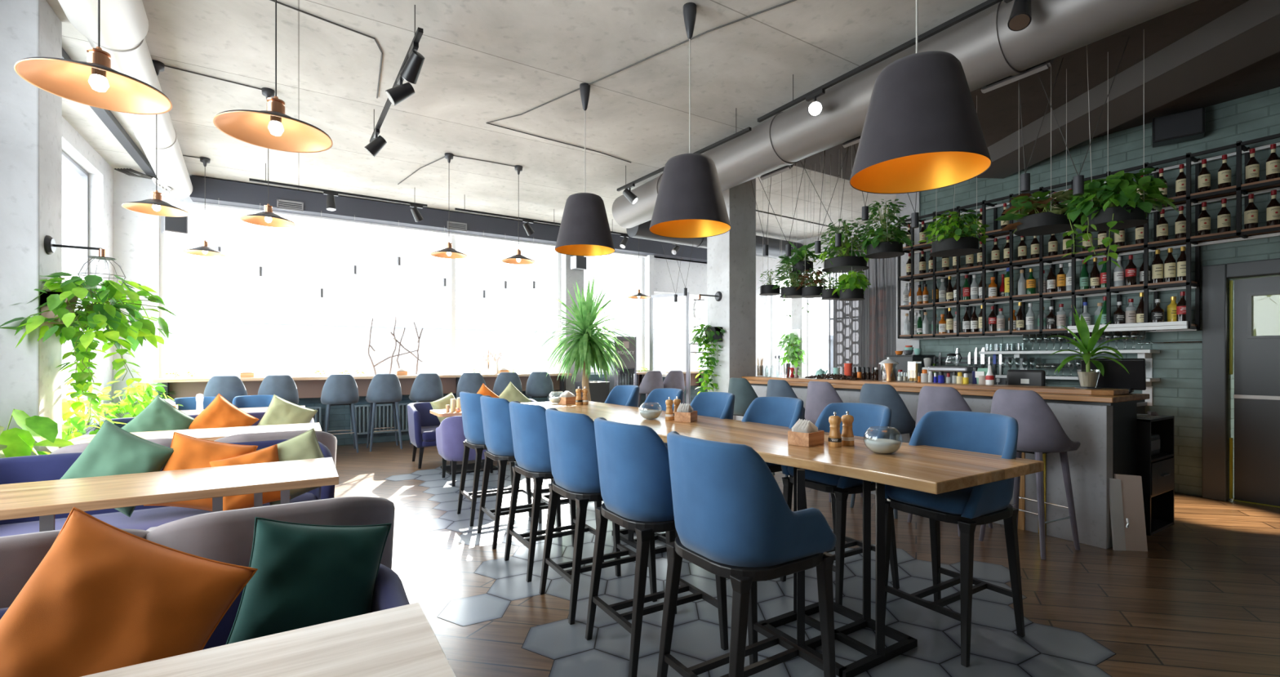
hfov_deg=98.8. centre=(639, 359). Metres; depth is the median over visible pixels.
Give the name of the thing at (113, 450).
pillow
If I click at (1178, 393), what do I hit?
wall
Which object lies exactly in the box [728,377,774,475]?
bar stool
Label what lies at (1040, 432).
bar stool
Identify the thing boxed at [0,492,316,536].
seat cushion
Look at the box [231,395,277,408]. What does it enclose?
dining chair
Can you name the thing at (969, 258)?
bottle
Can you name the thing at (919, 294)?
bottle
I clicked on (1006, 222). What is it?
bottle
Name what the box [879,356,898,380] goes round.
ice bucket
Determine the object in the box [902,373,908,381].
spice jar
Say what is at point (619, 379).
drink bottle
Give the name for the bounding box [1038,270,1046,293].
bottle
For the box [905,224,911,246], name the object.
bottle
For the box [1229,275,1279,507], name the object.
door
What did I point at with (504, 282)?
light
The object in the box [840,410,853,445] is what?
mill
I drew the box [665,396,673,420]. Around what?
mill
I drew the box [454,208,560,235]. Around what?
track
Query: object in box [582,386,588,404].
mill
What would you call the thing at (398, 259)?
light
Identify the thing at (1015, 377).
touch till
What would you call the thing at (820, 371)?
teapot
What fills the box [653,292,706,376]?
window
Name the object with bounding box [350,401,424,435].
radiator
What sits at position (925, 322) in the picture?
bottle
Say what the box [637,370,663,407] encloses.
bar stool
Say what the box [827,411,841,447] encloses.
mill
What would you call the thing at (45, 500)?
dining table
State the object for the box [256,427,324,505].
pillow
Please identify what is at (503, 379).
bar stool
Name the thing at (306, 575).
pillow
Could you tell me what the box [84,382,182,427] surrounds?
plant
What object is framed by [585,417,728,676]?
counter chair
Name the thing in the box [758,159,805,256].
light
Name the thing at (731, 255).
wall pillar
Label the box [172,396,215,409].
dining chair
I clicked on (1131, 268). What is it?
bottle
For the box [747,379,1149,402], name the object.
countertop
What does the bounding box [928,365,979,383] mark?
coffee machine
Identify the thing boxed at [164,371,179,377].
succulent
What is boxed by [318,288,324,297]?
light
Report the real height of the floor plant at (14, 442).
1.116 m
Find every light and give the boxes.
[215,246,222,257]
[257,266,262,276]
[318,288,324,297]
[351,214,356,274]
[396,220,400,266]
[442,226,446,286]
[481,231,485,297]
[502,280,506,288]
[531,280,535,288]
[661,242,683,302]
[671,243,693,295]
[751,176,771,256]
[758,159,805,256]
[800,146,848,247]
[814,147,848,253]
[853,144,868,220]
[907,192,919,228]
[1017,57,1063,192]
[1037,36,1129,195]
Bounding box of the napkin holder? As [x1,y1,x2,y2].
[787,417,824,446]
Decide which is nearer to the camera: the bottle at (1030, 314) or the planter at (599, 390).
the bottle at (1030, 314)
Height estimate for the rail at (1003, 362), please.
0.090 m
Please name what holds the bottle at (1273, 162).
on the shelf at (1239, 190)
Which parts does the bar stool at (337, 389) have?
leg, leg, backrest, seat plate, leg, leg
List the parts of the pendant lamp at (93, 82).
lamp shade, bulb, cord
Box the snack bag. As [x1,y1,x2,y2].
[975,368,987,383]
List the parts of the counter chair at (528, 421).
leg, backrest, seat frame, leg, leg, leg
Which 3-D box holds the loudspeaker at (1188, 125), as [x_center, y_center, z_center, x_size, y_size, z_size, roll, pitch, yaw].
[5.523,-2.360,5.633,0.380,0.260,0.310,0,0,43]
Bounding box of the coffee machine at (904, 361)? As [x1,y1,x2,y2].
[884,355,934,381]
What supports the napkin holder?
on the table at (932, 469)
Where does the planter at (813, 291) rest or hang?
hanging from the ceiling at (485, 61)
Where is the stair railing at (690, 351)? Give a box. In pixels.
[688,342,704,404]
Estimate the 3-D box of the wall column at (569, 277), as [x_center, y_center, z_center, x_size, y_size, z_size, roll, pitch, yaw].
[-1.430,-0.600,11.190,0.400,4.000,0.490,0,0,-32]
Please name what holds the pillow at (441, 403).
on the armchair at (422, 424)
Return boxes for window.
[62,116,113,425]
[62,150,88,432]
[159,202,560,377]
[165,311,828,377]
[590,253,644,374]
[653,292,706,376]
[771,275,786,376]
[807,269,826,376]
[1253,294,1279,335]
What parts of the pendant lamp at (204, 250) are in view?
lamp shade, cord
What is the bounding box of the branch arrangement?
[368,315,422,375]
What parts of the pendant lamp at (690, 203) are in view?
lamp shade, cord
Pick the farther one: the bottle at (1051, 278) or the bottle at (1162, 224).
the bottle at (1051, 278)
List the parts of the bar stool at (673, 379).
backrest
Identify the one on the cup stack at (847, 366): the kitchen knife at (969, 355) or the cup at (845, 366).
the cup at (845, 366)
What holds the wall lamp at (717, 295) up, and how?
attached to the wall pillar at (731, 255)
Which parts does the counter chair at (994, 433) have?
leg, seat, leg, seat frame, backrest, leg, leg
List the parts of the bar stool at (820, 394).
backrest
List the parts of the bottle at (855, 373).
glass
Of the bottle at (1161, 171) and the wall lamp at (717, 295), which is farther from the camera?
the wall lamp at (717, 295)
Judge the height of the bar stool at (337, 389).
1.177 m
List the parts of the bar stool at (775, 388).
backrest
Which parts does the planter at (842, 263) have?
drip plate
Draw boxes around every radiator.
[305,405,321,428]
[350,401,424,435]
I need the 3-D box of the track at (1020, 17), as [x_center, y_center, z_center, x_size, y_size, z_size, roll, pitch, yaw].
[2.607,-2.336,3.066,0.217,0.527,5.450,0,0,-32]
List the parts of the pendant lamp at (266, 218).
lamp shade, cord, bulb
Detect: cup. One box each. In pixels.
[789,367,794,377]
[793,367,799,377]
[832,369,839,373]
[844,363,852,366]
[844,365,852,368]
[844,368,852,372]
[844,372,852,374]
[978,375,986,384]
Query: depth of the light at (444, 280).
9.34 m
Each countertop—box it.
[152,372,571,399]
[636,371,647,373]
[636,371,647,386]
[666,370,702,373]
[666,370,706,386]
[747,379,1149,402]
[1137,401,1146,406]
[1137,401,1146,413]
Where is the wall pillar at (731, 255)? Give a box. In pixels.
[706,177,755,419]
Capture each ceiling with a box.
[46,0,987,241]
[793,0,1279,180]
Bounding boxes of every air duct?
[57,0,192,198]
[612,0,1198,228]
[626,219,803,259]
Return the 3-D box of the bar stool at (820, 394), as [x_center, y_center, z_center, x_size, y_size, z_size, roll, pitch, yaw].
[1.966,0.814,5.665,0.472,1.177,0.506,0,0,-26]
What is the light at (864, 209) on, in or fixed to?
hanging from the ceiling at (998, 109)
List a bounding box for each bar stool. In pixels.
[203,375,247,403]
[257,374,298,404]
[320,373,359,453]
[365,373,402,451]
[408,373,443,444]
[456,372,486,397]
[493,372,522,395]
[525,371,554,401]
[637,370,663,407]
[662,370,684,404]
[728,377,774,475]
[765,378,805,476]
[804,381,862,502]
[849,382,915,518]
[906,386,992,536]
[978,388,1079,559]
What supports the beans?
on the bar counter at (1104, 421)
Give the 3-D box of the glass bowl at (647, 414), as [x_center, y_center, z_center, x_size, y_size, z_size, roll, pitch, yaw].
[0.084,0.414,4.387,0.183,0.130,0.183,0,0,-37]
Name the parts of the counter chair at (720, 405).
backrest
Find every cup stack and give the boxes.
[832,367,839,378]
[844,363,852,376]
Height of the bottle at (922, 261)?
0.333 m
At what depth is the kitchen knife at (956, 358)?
7.62 m
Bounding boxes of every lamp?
[13,0,172,115]
[44,235,125,293]
[121,59,189,217]
[182,156,226,257]
[213,0,333,152]
[240,87,295,227]
[430,152,467,258]
[501,164,535,264]
[554,83,614,256]
[626,238,650,298]
[648,2,730,238]
[692,291,722,319]
[849,0,991,194]
[1067,320,1187,333]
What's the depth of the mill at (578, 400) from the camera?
5.76 m
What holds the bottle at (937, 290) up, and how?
on the shelf at (1239, 190)
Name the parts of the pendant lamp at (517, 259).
lamp shade, cord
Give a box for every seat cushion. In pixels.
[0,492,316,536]
[421,425,439,440]
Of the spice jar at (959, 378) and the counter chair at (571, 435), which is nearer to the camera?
the counter chair at (571, 435)
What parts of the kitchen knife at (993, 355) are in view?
blade, handle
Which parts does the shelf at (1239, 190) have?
post, post, post, post, post, post, post, post, post, post, post, post, post, rail, rail, post, post, post, rail, rail, rail, post, post, post, post, post, post, post, post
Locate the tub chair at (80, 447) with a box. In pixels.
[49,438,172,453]
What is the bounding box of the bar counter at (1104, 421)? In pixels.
[735,375,1149,548]
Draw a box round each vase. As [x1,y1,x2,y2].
[483,348,493,372]
[491,350,502,373]
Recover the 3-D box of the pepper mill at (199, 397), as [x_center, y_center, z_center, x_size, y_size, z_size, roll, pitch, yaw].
[-5.236,0.514,6.518,0.076,0.210,0.076,0,0,-32]
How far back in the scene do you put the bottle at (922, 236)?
7.79 m
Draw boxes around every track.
[248,163,426,222]
[364,4,425,156]
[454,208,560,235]
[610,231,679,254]
[617,107,751,204]
[757,0,1031,122]
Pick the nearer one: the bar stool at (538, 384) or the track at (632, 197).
the track at (632, 197)
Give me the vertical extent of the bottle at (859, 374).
0.142 m
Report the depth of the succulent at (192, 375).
7.80 m
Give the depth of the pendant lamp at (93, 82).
2.28 m
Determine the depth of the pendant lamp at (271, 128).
2.58 m
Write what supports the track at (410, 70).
hanging from the ceiling at (485, 61)
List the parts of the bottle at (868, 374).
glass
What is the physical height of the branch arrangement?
1.004 m
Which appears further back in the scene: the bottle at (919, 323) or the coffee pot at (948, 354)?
the bottle at (919, 323)
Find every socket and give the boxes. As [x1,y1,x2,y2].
[98,248,106,257]
[994,375,1006,384]
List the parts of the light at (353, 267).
cord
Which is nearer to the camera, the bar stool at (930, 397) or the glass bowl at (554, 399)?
the bar stool at (930, 397)
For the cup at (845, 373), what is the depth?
6.47 m
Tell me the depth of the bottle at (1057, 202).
6.41 m
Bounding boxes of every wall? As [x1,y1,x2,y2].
[113,168,706,417]
[157,373,706,444]
[755,219,896,376]
[791,272,813,377]
[896,86,1279,500]
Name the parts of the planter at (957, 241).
drip plate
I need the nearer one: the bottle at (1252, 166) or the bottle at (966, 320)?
the bottle at (1252, 166)
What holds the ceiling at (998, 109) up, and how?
attached to the ceiling at (485, 61)
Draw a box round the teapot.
[815,368,827,376]
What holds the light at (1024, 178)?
hanging from the ceiling at (485, 61)
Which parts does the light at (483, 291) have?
cord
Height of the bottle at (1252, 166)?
0.334 m
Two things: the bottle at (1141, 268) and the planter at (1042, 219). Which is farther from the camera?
the bottle at (1141, 268)
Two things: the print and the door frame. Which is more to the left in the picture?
the print
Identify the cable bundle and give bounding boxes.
[114,168,158,179]
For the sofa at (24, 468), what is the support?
on the floor
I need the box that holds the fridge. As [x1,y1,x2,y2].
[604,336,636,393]
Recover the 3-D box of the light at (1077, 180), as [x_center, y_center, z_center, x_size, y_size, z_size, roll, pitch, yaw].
[3.491,-1.941,4.307,0.793,1.321,0.172,0,0,7]
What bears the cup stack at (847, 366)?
on the bar counter at (1104, 421)
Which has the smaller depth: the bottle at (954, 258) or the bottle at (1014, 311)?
the bottle at (1014, 311)
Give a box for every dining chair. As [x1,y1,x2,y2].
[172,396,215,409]
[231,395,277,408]
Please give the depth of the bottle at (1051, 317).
6.45 m
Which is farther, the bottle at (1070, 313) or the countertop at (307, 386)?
the countertop at (307, 386)
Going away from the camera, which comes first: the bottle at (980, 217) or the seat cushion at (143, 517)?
the seat cushion at (143, 517)
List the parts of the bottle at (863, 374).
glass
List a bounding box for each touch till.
[1006,369,1045,386]
[1080,358,1146,392]
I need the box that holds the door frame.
[1202,257,1279,501]
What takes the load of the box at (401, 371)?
on the countertop at (307, 386)
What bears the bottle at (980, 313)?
on the shelf at (1239, 190)
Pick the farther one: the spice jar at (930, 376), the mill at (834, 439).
the spice jar at (930, 376)
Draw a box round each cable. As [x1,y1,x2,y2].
[164,65,262,89]
[269,0,382,98]
[397,156,444,184]
[453,155,515,166]
[485,0,796,163]
[755,209,841,229]
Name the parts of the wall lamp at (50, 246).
wall plate, arm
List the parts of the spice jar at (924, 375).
lid, glass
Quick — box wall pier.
[0,0,62,455]
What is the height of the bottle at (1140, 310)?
0.351 m
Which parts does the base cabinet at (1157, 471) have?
drawer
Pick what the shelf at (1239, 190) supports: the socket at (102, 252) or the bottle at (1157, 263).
the bottle at (1157, 263)
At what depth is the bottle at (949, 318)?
7.46 m
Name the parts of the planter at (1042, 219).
drip plate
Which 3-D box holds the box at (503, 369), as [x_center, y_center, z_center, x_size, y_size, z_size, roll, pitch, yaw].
[-2.505,0.203,10.079,0.162,0.133,0.124,0,0,-32]
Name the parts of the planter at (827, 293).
drip plate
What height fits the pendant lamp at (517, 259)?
1.292 m
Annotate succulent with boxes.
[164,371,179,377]
[184,371,199,377]
[315,369,327,376]
[355,369,365,375]
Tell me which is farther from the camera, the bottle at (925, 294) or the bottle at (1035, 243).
the bottle at (925, 294)
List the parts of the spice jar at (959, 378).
lid, glass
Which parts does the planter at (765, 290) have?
drip plate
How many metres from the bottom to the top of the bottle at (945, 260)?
0.333 m
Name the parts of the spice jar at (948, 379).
glass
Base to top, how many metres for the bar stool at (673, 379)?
1.177 m
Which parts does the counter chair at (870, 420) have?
leg, seat, seat frame, leg, backrest, leg, leg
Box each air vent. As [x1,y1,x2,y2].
[276,199,303,212]
[447,221,466,231]
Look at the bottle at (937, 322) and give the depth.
7.72 m
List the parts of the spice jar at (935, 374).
glass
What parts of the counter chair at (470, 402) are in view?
leg, backrest, seat frame, leg, leg, leg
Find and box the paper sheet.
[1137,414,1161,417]
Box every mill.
[195,393,204,411]
[575,386,582,404]
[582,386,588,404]
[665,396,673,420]
[673,395,680,418]
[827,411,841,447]
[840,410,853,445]
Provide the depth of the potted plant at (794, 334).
11.86 m
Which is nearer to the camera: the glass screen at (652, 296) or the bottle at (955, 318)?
the bottle at (955, 318)
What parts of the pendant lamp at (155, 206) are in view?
lamp shade, cord, bulb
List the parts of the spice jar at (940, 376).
lid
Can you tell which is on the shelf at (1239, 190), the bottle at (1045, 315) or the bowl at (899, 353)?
the bottle at (1045, 315)
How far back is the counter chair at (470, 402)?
4.69 m
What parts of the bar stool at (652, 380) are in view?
leg, backrest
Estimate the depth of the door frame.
5.44 m
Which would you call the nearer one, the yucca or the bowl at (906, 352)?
the bowl at (906, 352)
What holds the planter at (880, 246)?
hanging from the ceiling at (485, 61)
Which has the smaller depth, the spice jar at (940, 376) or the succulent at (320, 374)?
the spice jar at (940, 376)
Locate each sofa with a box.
[0,439,334,536]
[0,526,155,608]
[145,496,395,568]
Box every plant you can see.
[0,271,177,427]
[0,408,73,457]
[62,395,126,440]
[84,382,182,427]
[118,389,176,417]
[636,366,649,371]
[1048,305,1136,388]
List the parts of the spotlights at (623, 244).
rail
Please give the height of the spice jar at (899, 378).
0.123 m
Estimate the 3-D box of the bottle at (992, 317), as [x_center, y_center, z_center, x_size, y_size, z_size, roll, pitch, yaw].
[4.520,-0.516,7.025,0.092,0.328,0.091,0,0,-26]
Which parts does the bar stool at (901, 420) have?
leg, backrest, leg, seat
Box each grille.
[165,216,186,232]
[577,255,586,268]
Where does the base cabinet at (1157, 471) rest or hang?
on the floor
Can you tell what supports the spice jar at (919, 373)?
on the bar counter at (1104, 421)
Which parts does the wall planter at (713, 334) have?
pot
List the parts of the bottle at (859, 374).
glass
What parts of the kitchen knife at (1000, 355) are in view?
handle, blade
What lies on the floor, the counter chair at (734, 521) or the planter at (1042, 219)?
the counter chair at (734, 521)
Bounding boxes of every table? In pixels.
[0,457,338,531]
[48,422,321,452]
[80,601,456,676]
[134,405,305,417]
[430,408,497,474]
[520,400,1044,676]
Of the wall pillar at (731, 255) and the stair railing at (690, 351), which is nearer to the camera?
the wall pillar at (731, 255)
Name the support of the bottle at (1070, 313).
on the shelf at (1239, 190)
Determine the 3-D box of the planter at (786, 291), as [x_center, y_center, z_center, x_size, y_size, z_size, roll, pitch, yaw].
[2.047,-1.592,7.250,0.557,2.015,0.555,0,0,-32]
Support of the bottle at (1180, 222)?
on the shelf at (1239, 190)
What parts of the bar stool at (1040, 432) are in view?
leg, leg, seat plate, backrest, leg, seat, leg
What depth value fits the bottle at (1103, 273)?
6.03 m
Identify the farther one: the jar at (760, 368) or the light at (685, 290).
the light at (685, 290)
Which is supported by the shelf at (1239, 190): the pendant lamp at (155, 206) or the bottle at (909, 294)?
the bottle at (909, 294)
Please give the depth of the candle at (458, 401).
6.81 m
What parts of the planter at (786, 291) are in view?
drip plate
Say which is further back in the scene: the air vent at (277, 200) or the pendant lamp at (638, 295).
the pendant lamp at (638, 295)
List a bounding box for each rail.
[934,356,1013,364]
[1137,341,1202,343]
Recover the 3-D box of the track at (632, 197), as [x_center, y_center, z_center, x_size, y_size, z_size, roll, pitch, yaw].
[0.433,-2.328,6.546,0.184,0.544,2.454,0,0,-37]
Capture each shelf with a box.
[897,133,1279,339]
[978,349,1159,377]
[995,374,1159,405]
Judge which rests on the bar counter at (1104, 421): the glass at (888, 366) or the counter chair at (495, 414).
the glass at (888, 366)
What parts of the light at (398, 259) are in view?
cord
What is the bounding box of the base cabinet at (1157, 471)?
[1137,413,1174,535]
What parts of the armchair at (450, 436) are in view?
leg, leg, backrest, leg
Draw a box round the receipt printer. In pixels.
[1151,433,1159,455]
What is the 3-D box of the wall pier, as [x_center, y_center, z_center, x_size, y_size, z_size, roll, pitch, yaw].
[-4.617,-0.600,3.869,0.650,4.000,0.450,0,0,-32]
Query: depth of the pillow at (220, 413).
5.47 m
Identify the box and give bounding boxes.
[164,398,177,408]
[240,368,254,377]
[395,367,407,375]
[498,366,509,373]
[557,390,576,404]
[674,402,697,422]
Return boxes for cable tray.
[62,48,155,177]
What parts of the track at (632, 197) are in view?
rail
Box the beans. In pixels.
[804,373,861,379]
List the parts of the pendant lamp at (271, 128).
lamp shade, cord, bulb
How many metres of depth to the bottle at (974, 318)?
7.19 m
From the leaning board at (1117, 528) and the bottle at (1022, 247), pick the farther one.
the bottle at (1022, 247)
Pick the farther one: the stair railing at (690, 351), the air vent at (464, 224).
the stair railing at (690, 351)
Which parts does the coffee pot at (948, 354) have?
lid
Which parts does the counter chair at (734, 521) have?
leg, leg, seat frame, backrest, leg, leg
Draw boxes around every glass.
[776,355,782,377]
[884,363,893,381]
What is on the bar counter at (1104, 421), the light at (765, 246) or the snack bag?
the snack bag
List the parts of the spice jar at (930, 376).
glass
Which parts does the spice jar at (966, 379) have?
glass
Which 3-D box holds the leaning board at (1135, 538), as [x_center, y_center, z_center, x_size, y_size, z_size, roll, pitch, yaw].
[3.620,1.127,4.044,0.170,0.545,0.078,0,0,8]
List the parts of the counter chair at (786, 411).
backrest, seat frame, leg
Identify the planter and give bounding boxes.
[574,381,609,402]
[689,323,724,394]
[758,179,781,295]
[771,172,813,317]
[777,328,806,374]
[782,176,822,273]
[794,155,832,297]
[816,153,873,272]
[820,151,839,299]
[831,145,871,301]
[856,194,914,258]
[917,95,990,257]
[994,66,1092,235]
[1062,29,1177,267]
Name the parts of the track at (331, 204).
rail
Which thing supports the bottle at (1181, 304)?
on the shelf at (1239, 190)
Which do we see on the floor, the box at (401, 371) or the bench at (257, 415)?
the bench at (257, 415)
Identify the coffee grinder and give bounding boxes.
[922,357,933,374]
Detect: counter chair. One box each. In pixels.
[457,391,531,526]
[476,395,561,549]
[504,400,604,582]
[539,408,657,624]
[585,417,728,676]
[604,384,639,406]
[641,387,683,411]
[657,431,836,676]
[664,391,734,447]
[741,396,807,508]
[780,402,899,604]
[884,410,1025,666]
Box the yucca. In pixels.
[533,275,639,400]
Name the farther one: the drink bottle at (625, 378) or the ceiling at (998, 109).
the drink bottle at (625, 378)
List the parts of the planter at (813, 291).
drip plate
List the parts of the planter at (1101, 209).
drip plate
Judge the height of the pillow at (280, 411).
0.577 m
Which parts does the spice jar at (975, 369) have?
glass, lid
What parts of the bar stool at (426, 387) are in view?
backrest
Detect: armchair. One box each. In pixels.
[407,398,537,468]
[435,415,498,486]
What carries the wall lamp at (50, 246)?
attached to the wall pier
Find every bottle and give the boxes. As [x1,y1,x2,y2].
[617,373,621,385]
[621,373,623,385]
[624,373,626,385]
[626,373,630,384]
[853,366,857,377]
[857,366,861,377]
[861,367,866,379]
[866,367,871,379]
[871,367,874,379]
[873,367,878,380]
[902,283,909,305]
[903,313,910,334]
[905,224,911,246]
[906,253,911,275]
[908,285,911,304]
[914,312,918,334]
[916,284,922,303]
[916,314,922,333]
[919,221,926,244]
[919,250,925,273]
[922,284,928,303]
[922,311,928,333]
[928,249,933,272]
[931,314,938,333]
[932,280,938,302]
[938,278,946,302]
[938,314,946,333]
[942,257,949,270]
[946,275,953,301]
[946,307,953,333]
[952,256,956,269]
[953,275,960,300]
[953,311,960,333]
[962,306,970,332]
[963,275,969,299]
[965,253,973,266]
[970,274,977,299]
[970,306,977,332]
[977,208,982,232]
[977,241,982,266]
[978,272,982,298]
[978,305,982,331]
[985,364,994,384]
[988,276,997,297]
[988,306,996,331]
[991,238,999,263]
[996,307,1004,331]
[999,274,1004,296]
[1000,203,1008,228]
[1004,235,1009,262]
[1004,267,1013,296]
[1008,309,1016,330]
[1016,302,1024,330]
[1017,235,1026,260]
[1017,269,1026,294]
[1026,268,1035,293]
[1026,302,1034,329]
[1031,235,1039,257]
[1036,306,1047,329]
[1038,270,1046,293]
[1046,263,1055,292]
[1046,306,1056,328]
[1048,233,1057,256]
[1051,191,1059,208]
[1056,303,1066,328]
[1057,263,1066,291]
[1062,231,1071,253]
[1066,262,1071,290]
[1068,304,1079,325]
[1079,302,1091,324]
[1080,259,1088,289]
[1082,231,1092,251]
[1090,257,1100,288]
[1093,302,1102,324]
[1097,231,1106,248]
[1100,257,1106,287]
[1100,296,1106,324]
[1113,256,1124,286]
[1113,301,1125,324]
[1114,228,1124,246]
[1124,254,1136,285]
[1125,298,1136,323]
[1135,224,1143,244]
[1136,292,1143,323]
[1139,253,1150,284]
[1151,248,1163,283]
[1151,298,1164,322]
[1155,168,1167,199]
[1156,208,1168,240]
[1164,248,1176,281]
[1167,296,1177,321]
[1175,164,1186,196]
[1175,205,1186,238]
[1176,291,1186,321]
[1177,245,1186,280]
[1197,159,1210,192]
[1197,201,1210,235]
[1217,154,1231,188]
[1217,198,1231,232]
[1244,193,1257,229]
[1245,148,1259,183]
[1266,143,1279,179]
[1266,189,1279,226]
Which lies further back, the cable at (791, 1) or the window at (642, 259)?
the window at (642, 259)
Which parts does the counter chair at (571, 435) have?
leg, backrest, seat frame, leg, leg, leg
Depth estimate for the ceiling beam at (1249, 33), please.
4.71 m
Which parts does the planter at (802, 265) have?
drip plate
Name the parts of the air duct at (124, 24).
vent frame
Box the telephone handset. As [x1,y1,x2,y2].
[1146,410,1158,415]
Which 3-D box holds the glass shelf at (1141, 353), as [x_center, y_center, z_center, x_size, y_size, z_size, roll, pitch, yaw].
[4.975,0.050,6.484,0.300,0.300,1.690,0,0,-32]
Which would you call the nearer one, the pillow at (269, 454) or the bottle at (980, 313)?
the pillow at (269, 454)
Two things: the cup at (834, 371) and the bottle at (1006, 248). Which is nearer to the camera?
the cup at (834, 371)
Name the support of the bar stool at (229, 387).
on the floor
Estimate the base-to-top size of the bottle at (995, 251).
0.333 m
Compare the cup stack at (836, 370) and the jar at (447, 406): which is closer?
the cup stack at (836, 370)
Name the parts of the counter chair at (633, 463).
leg, backrest, seat frame, leg, leg, leg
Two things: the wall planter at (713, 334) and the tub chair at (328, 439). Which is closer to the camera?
the tub chair at (328, 439)
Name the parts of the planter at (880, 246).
drip plate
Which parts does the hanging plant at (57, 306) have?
pot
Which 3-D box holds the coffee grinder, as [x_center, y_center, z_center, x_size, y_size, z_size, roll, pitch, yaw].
[3.965,0.220,7.557,0.120,0.480,0.100,0,0,-32]
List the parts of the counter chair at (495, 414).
leg, backrest, leg, seat frame, leg, leg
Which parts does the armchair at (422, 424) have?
leg, leg, seat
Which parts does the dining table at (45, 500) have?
leg, leg, leg, leg, leg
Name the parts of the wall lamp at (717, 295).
arm, wall plate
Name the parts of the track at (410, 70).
rail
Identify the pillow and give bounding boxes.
[0,506,257,676]
[59,418,173,516]
[121,394,195,432]
[143,431,257,511]
[188,393,259,429]
[209,444,290,510]
[226,516,391,644]
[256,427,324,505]
[257,394,317,425]
[430,391,456,422]
[476,383,498,397]
[498,381,531,402]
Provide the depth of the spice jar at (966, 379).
5.21 m
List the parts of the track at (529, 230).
rail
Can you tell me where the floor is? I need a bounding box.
[333,440,1279,676]
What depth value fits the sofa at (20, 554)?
1.62 m
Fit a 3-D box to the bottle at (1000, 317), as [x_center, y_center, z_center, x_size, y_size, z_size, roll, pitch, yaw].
[4.570,-0.498,6.944,0.089,0.292,0.089,0,0,-27]
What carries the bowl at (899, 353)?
on the coffee machine at (904, 361)
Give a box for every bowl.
[549,396,560,403]
[640,409,661,418]
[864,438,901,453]
[895,351,902,355]
[902,350,913,355]
[904,346,913,350]
[913,348,921,355]
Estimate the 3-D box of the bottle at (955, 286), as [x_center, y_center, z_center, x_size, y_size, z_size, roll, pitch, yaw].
[4.283,-0.952,7.405,0.087,0.339,0.086,0,0,-40]
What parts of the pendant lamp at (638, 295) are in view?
lamp shade, cord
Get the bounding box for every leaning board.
[1109,477,1129,550]
[1114,473,1147,551]
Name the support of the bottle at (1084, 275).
on the shelf at (1239, 190)
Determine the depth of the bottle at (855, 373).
6.40 m
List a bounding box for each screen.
[650,292,688,404]
[823,234,896,380]
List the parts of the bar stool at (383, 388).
leg, leg, backrest, leg, leg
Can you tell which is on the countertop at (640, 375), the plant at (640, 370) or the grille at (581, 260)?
the plant at (640, 370)
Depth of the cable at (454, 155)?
7.16 m
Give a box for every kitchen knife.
[938,352,941,365]
[955,347,957,365]
[968,351,970,365]
[974,347,977,365]
[980,347,984,368]
[992,350,995,374]
[999,346,1001,374]
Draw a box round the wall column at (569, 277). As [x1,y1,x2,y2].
[555,251,584,395]
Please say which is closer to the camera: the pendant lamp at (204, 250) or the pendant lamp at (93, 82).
the pendant lamp at (93, 82)
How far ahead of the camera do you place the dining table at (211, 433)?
4.70 m
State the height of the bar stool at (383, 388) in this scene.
1.177 m
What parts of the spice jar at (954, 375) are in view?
glass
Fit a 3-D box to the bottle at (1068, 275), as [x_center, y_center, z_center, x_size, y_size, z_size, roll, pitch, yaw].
[4.961,-0.946,6.316,0.087,0.328,0.086,0,0,-31]
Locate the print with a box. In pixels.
[975,371,984,377]
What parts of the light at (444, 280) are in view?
cord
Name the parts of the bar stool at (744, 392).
backrest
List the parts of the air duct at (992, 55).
vent frame, vent frame, vent frame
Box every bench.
[0,563,409,649]
[82,411,314,435]
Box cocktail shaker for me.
[783,363,790,377]
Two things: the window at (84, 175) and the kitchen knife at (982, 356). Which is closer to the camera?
the window at (84, 175)
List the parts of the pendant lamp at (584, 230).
lamp shade, cord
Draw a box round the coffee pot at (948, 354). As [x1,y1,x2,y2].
[944,352,962,365]
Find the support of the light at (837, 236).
hanging from the ceiling at (485, 61)
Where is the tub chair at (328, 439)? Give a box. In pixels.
[214,430,337,466]
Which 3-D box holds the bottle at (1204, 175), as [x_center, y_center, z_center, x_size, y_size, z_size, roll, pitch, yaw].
[5.541,-1.794,5.384,0.089,0.334,0.089,0,0,-33]
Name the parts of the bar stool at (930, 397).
leg, backrest, leg, leg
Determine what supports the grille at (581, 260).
attached to the loudspeaker at (577, 263)
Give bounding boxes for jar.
[445,404,449,412]
[455,407,460,412]
[756,357,763,376]
[897,369,903,381]
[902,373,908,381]
[909,363,918,382]
[917,372,920,382]
[920,368,928,382]
[928,370,933,382]
[933,372,937,382]
[937,371,944,382]
[946,373,951,382]
[951,371,957,383]
[956,372,963,383]
[963,373,968,383]
[972,366,977,383]
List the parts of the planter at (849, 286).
drip plate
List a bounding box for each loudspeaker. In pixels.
[160,215,187,235]
[570,255,586,271]
[1151,106,1204,147]
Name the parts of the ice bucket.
lid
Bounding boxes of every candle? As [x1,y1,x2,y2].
[450,398,455,411]
[456,397,461,411]
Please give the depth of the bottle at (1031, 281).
6.63 m
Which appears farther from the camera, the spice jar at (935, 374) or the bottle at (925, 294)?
the bottle at (925, 294)

